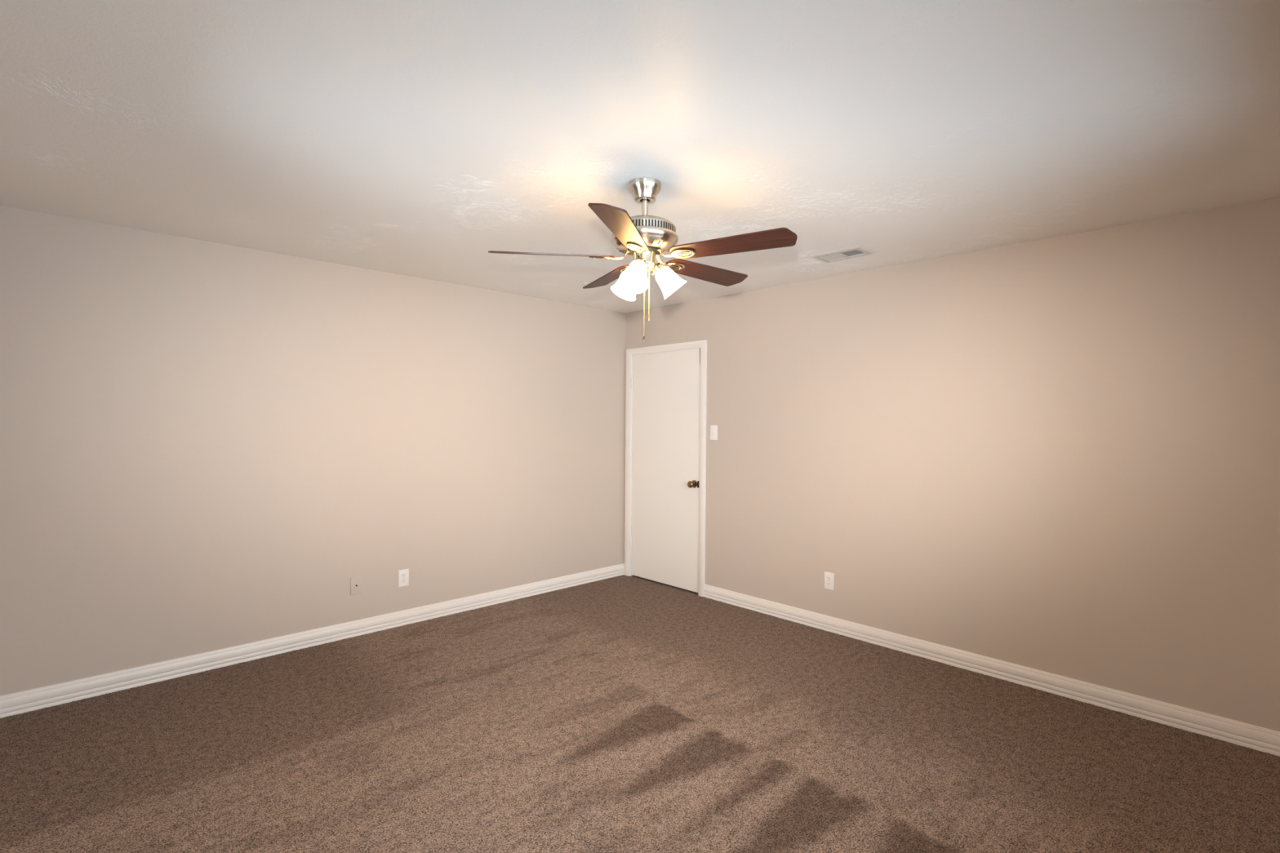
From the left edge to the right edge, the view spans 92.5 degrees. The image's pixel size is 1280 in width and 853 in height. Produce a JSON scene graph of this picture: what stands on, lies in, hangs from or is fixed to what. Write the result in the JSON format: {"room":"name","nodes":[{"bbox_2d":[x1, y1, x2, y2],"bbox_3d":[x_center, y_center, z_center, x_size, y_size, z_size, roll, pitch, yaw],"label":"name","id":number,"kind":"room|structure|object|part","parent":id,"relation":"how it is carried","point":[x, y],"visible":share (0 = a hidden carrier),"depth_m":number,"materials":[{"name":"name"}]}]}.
{"room":"empty bedroom","nodes":[
{"label":"empty bedroom","id":0,"kind":"room"},
{"bbox_2d":[0,205,625,696],"bbox_3d":[-1.667,0.167,4.332,4.360,2.440,0.120,0,1,-44],"label":"wall","id":1,"kind":"structure","parent":0,"point":[204,444],"depth_m":3.66,"materials":[{"name":"beige paint"}]},
{"bbox_2d":[0,563,624,718],"bbox_3d":[-1.629,1.336,4.296,4.120,0.103,0.014,0,1,-44],"label":"baseboard","id":2,"kind":"structure","parent":1,"relation":"attached to","point":[22,702],"depth_m":3.67,"materials":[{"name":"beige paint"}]},
{"bbox_2d":[350,575,361,595],"bbox_3d":[-1.877,1.054,4.053,0.073,0.118,0.012,0,1,-44],"label":"cable wall plate","id":3,"kind":"object","parent":1,"relation":"attached to","point":[355,582],"visible":1,"depth_m":4.05,"materials":[{"name":"beige plastic"}]},
{"bbox_2d":[398,568,408,586],"bbox_3d":[-1.650,1.058,4.276,0.073,0.118,0.008,0,1,-44],"label":"duplex outlet","id":4,"kind":"object","parent":1,"relation":"attached to","point":[403,575],"visible":1,"depth_m":4.27,"materials":[{"name":"beige plastic"}]},
{"bbox_2d":[0,0,1279,313],"bbox_3d":[0.022,-1.072,2.577,4.360,0.101,4.960,0,1,-44],"label":"ceiling","id":5,"kind":"structure","parent":0,"point":[422,139],"depth_m":2.05,"materials":[{"name":"white paint"}]},
{"bbox_2d":[488,177,797,342],"bbox_3d":[0.058,-0.688,2.611,1.194,0.669,1.232,0,1,-44],"label":"ceiling fan","id":6,"kind":"object","parent":5,"relation":"hanging from","point":[644,237],"visible":1,"depth_m":2.49,"materials":[{"name":"brown wood"}]},
{"bbox_3d":[-0.365,-0.715,2.539,0.518,0.006,0.133,0,14,-6],"label":"blade","id":7,"kind":"part","parent":6,"relation":"part of","materials":[{"name":"brown wood"}]},
{"bbox_3d":[-0.139,-0.717,2.933,0.133,0.006,0.518,-15,7,-23],"label":"blade","id":8,"kind":"part","parent":6,"relation":"part of","materials":[{"name":"brown wood"}]},
{"bbox_3d":[-0.060,-0.709,2.203,0.133,0.006,0.518,14,3,11],"label":"blade","id":9,"kind":"part","parent":6,"relation":"part of","materials":[{"name":"brown wood"}]},
{"bbox_3d":[-0.055,-0.618,2.665,0.120,0.149,0.144,0,1,-44],"label":"lamp shade","id":10,"kind":"part","parent":6,"relation":"part of","materials":[{"name":"white glass"}]},
{"bbox_3d":[-0.011,-0.616,2.468,0.139,0.149,0.119,0,1,-44],"label":"lamp shade","id":11,"kind":"part","parent":6,"relation":"part of","materials":[{"name":"white glass"}]},
{"bbox_3d":[-0.006,-0.641,2.496,0.074,0.085,0.059,0,1,-44],"label":"bulb","id":12,"kind":"part","parent":6,"relation":"part of","materials":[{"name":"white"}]},
{"bbox_3d":[0.018,-0.520,2.553,0.004,0.287,0.004,0,1,-21],"label":"pull chain","id":13,"kind":"part","parent":6,"relation":"part of","materials":[{"name":"gold metal"}]},
{"bbox_3d":[0.038,-0.567,2.549,0.004,0.194,0.004,1,1,24],"label":"pull chain","id":14,"kind":"part","parent":6,"relation":"part of","materials":[{"name":"gold metal"}]},
{"bbox_3d":[0.136,-0.616,2.601,0.138,0.149,0.121,0,1,-44],"label":"lamp shade","id":15,"kind":"part","parent":6,"relation":"part of","materials":[{"name":"white glass"}]},
{"bbox_3d":[0.305,-0.713,2.841,0.518,0.006,0.133,0,-13,-42],"label":"blade","id":16,"kind":"part","parent":6,"relation":"part of","materials":[{"name":"brown wood"}]},
{"bbox_3d":[0.354,-0.708,2.389,0.518,0.006,0.133,1,-13,30],"label":"blade","id":17,"kind":"part","parent":6,"relation":"part of","materials":[{"name":"brown wood"}]},
{"bbox_2d":[809,244,875,262],"bbox_3d":[1.201,-1.018,3.631,0.200,0.013,0.316,0,1,-44],"label":"ceiling vent","id":18,"kind":"object","parent":5,"relation":"in","point":[856,251],"visible":1,"depth_m":3.61,"materials":[{"name":"white metal"}]},
{"bbox_2d":[0,574,1279,852],"bbox_3d":[0.003,1.465,2.603,4.360,0.104,4.960,0,1,-44],"label":"floor","id":19,"kind":"structure","parent":0,"point":[623,713],"depth_m":2.63,"materials":[{"name":"brown carpet"}]},
{"bbox_2d":[623,196,1279,732],"bbox_3d":[1.539,0.194,4.061,0.120,2.440,4.720,0,1,-44],"label":"wall","id":20,"kind":"structure","parent":0,"point":[1059,455],"depth_m":3.35,"materials":[{"name":"beige paint"}]},
{"bbox_2d":[630,347,700,592],"bbox_3d":[0.197,0.360,5.352,0.101,2.032,0.826,0,1,-44],"label":"door","id":21,"kind":"structure","parent":20,"relation":"in","point":[665,385],"depth_m":5.33,"materials":[{"name":"white paint"}]},
{"bbox_3d":[0.430,0.480,5.084,0.066,0.065,0.065,0,1,-44],"label":"knob","id":22,"kind":"part","parent":21,"relation":"part of","materials":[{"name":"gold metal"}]},
{"bbox_2d":[624,339,706,596],"bbox_3d":[0.227,0.339,5.377,0.094,2.102,0.958,0,1,-44],"label":"door frame","id":23,"kind":"structure","parent":20,"relation":"attached to","point":[702,344],"depth_m":5.20,"materials":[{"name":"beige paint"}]},
{"bbox_2d":[710,425,717,439],"bbox_3d":[0.592,0.050,4.944,0.018,0.118,0.074,0,1,-44],"label":"light switch","id":24,"kind":"object","parent":20,"relation":"attached to","point":[713,428],"visible":1,"depth_m":4.94,"materials":[{"name":"beige plastic"}]},
{"bbox_2d":[824,571,834,591],"bbox_3d":[1.302,1.065,4.217,0.008,0.118,0.073,0,1,-44],"label":"duplex outlet","id":25,"kind":"object","parent":20,"relation":"attached to","point":[828,577],"visible":1,"depth_m":4.21,"materials":[{"name":"beige plastic"}]},
{"bbox_2d":[703,584,1279,756],"bbox_3d":[1.823,1.368,3.673,0.014,0.103,3.736,0,1,-44],"label":"baseboard","id":26,"kind":"structure","parent":20,"relation":"attached to","point":[1235,732],"depth_m":3.33,"materials":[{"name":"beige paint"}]}
]}

